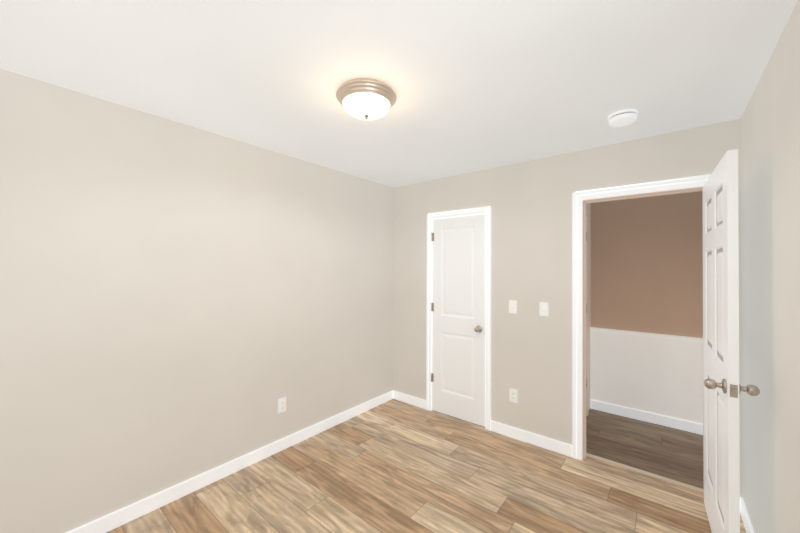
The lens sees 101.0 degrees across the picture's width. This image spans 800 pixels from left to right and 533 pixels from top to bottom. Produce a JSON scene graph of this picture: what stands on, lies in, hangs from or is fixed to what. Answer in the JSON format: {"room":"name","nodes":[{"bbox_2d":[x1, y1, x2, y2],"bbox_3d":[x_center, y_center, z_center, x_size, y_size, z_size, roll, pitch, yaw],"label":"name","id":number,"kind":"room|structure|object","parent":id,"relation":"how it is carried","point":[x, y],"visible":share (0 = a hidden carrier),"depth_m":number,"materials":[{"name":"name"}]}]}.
{"room":"empty bedroom","nodes":[
{"label":"empty bedroom","id":0,"kind":"room"},
{"bbox_2d":[0,68,393,532],"bbox_3d":[-0.786,0.293,3.038,0.115,2.440,5.215,0,-1,39],"label":"wall","id":1,"kind":"structure","parent":0,"point":[165,283],"depth_m":2.05,"materials":[{"name":"paint"}]},
{"bbox_2d":[67,390,393,532],"bbox_3d":[-1.194,1.459,2.430,0.013,0.095,3.550,0,-1,39],"label":"baseboard","id":2,"kind":"structure","parent":1,"relation":"attached to","point":[120,517],"depth_m":2.28,"materials":[{"name":"paint"}]},
{"bbox_2d":[278,397,285,413],"bbox_3d":[-0.969,1.141,2.712,0.009,0.115,0.070,0,-1,39],"label":"outlet","id":3,"kind":"object","parent":1,"relation":"attached to","point":[281,402],"visible":1,"depth_m":2.71,"materials":[{"name":"white plastic"}]},
{"bbox_2d":[0,0,797,187],"bbox_3d":[0.361,-0.960,2.123,3.055,0.060,5.215,0,-1,39],"label":"ceiling","id":4,"kind":"structure","parent":0,"point":[478,85],"depth_m":1.54,"materials":[{"name":"paint"}]},
{"bbox_2d":[336,78,396,119],"bbox_3d":[-0.181,-0.867,1.783,0.325,0.137,0.325,0,-1,39],"label":"ceiling light","id":5,"kind":"object","parent":4,"relation":"attached to","point":[362,98],"depth_m":1.69,"materials":[{"name":"white glass"}]},
{"bbox_2d":[608,109,637,126],"bbox_3d":[1.361,-0.900,2.016,0.152,0.054,0.152,0,-1,39],"label":"smoke detector","id":6,"kind":"object","parent":4,"relation":"attached to","point":[621,118],"visible":1,"depth_m":1.98,"materials":[{"name":"plastic"}]},
{"bbox_2d":[107,399,745,532],"bbox_3d":[0.350,1.540,2.100,3.055,0.060,5.215,0,-1,39],"label":"floor","id":7,"kind":"structure","parent":0,"point":[395,466],"depth_m":2.27,"materials":[{"name":"brown wood"}]},
{"bbox_2d":[586,453,702,492],"bbox_3d":[1.777,1.516,2.441,0.709,0.007,0.042,0,-1,39],"label":"transition strip","id":8,"kind":"object","parent":7,"relation":"on","point":[587,454],"visible":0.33,"depth_m":2.41,"materials":[{"name":"beige wood"}]},
{"bbox_2d":[393,118,742,497],"bbox_3d":[1.058,0.301,2.978,2.825,2.440,0.115,0,-1,39],"label":"wall","id":9,"kind":"structure","parent":0,"point":[530,202],"depth_m":2.85,"materials":[{"name":"paint"}]},
{"bbox_2d":[431,214,484,426],"bbox_3d":[0.558,0.506,3.286,0.604,2.007,0.110,0,-1,39],"label":"closet door","id":10,"kind":"structure","parent":9,"relation":"in","point":[458,273],"depth_m":3.29,"materials":[{"name":"paint"}]},
{"bbox_2d":[426,206,490,430],"bbox_3d":[0.607,0.502,3.340,0.636,2.040,0.114,0,-1,39],"label":"door frame","id":11,"kind":"structure","parent":9,"relation":"attached to","point":[480,213],"depth_m":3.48,"materials":[{"name":"paint"}]},
{"bbox_2d":[393,391,571,456],"bbox_3d":[1.012,1.473,2.917,2.799,0.095,0.013,0,-1,39],"label":"baseboard","id":12,"kind":"structure","parent":9,"relation":"attached to","point":[563,448],"depth_m":2.88,"materials":[{"name":"paint"}]},
{"bbox_2d":[509,300,516,313],"bbox_3d":[1.002,0.360,2.934,0.070,0.115,0.022,0,-1,39],"label":"light switch","id":13,"kind":"object","parent":9,"relation":"attached to","point":[512,304],"visible":1,"depth_m":2.94,"materials":[{"name":"white plastic"}]},
{"bbox_2d":[509,388,517,402],"bbox_3d":[1.008,1.148,2.928,0.070,0.115,0.009,0,-1,39],"label":"wall outlet","id":14,"kind":"object","parent":9,"relation":"attached to","point":[513,393],"visible":1,"depth_m":2.92,"materials":[{"name":"white plastic"}]},
{"bbox_2d":[540,302,547,315],"bbox_3d":[1.206,0.360,2.768,0.070,0.115,0.022,0,-1,39],"label":"light switch","id":15,"kind":"object","parent":9,"relation":"attached to","point":[543,305],"visible":1,"depth_m":2.77,"materials":[{"name":"white plastic"}]},
{"bbox_2d":[572,174,710,493],"bbox_3d":[1.745,0.464,2.406,0.857,2.117,0.132,0,-1,39],"label":"door frame","id":16,"kind":"structure","parent":9,"relation":"attached to","point":[694,181],"depth_m":2.60,"materials":[{"name":"paint"}]},
{"bbox_2d":[703,149,759,532],"bbox_3d":[1.736,0.491,1.780,0.184,2.020,0.820,0,-1,39],"label":"entry door","id":17,"kind":"structure","parent":16,"relation":"attached to","point":[722,388],"depth_m":1.60,"materials":[{"name":"paint"}]},
{"bbox_2d":[586,203,590,410],"bbox_3d":[1.698,0.306,3.218,0.118,2.440,1.065,0,-1,39],"label":"wall","id":18,"kind":"structure","parent":0,"point":[588,206],"depth_m":3.53,"materials":[{"name":"paint"}]},
{"bbox_2d":[586,210,587,415],"bbox_3d":[1.681,0.473,3.091,0.014,2.103,0.830,0,-1,39],"label":"door frame","id":19,"kind":"structure","parent":18,"relation":"attached to","point":[586,210],"depth_m":3.37,"materials":[{"name":"white wood"}]},
{"bbox_2d":[590,327,702,423],"bbox_3d":[2.454,1.093,3.254,1.007,0.872,0.042,0,-1,39],"label":"wall","id":20,"kind":"structure","parent":0,"point":[660,374],"depth_m":3.25,"materials":[{"name":"paint"}]},
{"bbox_2d":[590,400,702,434],"bbox_3d":[2.442,1.482,3.238,1.007,0.095,0.013,0,-1,39],"label":"baseboard","id":21,"kind":"structure","parent":20,"relation":"attached to","point":[697,428],"depth_m":3.23,"materials":[{"name":"paint"}]},
{"bbox_2d":[591,191,702,337],"bbox_3d":[2.461,0.310,3.359,1.125,2.440,0.115,0,-1,39],"label":"wall","id":22,"kind":"structure","parent":0,"point":[647,257],"depth_m":3.28,"materials":[{"name":"paint"}]},
{"bbox_2d":[741,0,799,532],"bbox_3d":[1.497,0.287,1.186,0.115,2.440,5.215,0,-1,39],"label":"wall","id":23,"kind":"structure","parent":0,"point":[770,120],"depth_m":1.43,"materials":[{"name":"paint"}]},
{"bbox_2d":[740,497,753,532],"bbox_3d":[0.990,1.452,0.658,0.013,0.095,3.550,0,-1,39],"label":"baseboard","id":24,"kind":"structure","parent":23,"relation":"attached to","point":[744,514],"depth_m":1.90,"materials":[{"name":"paint"}]}
]}

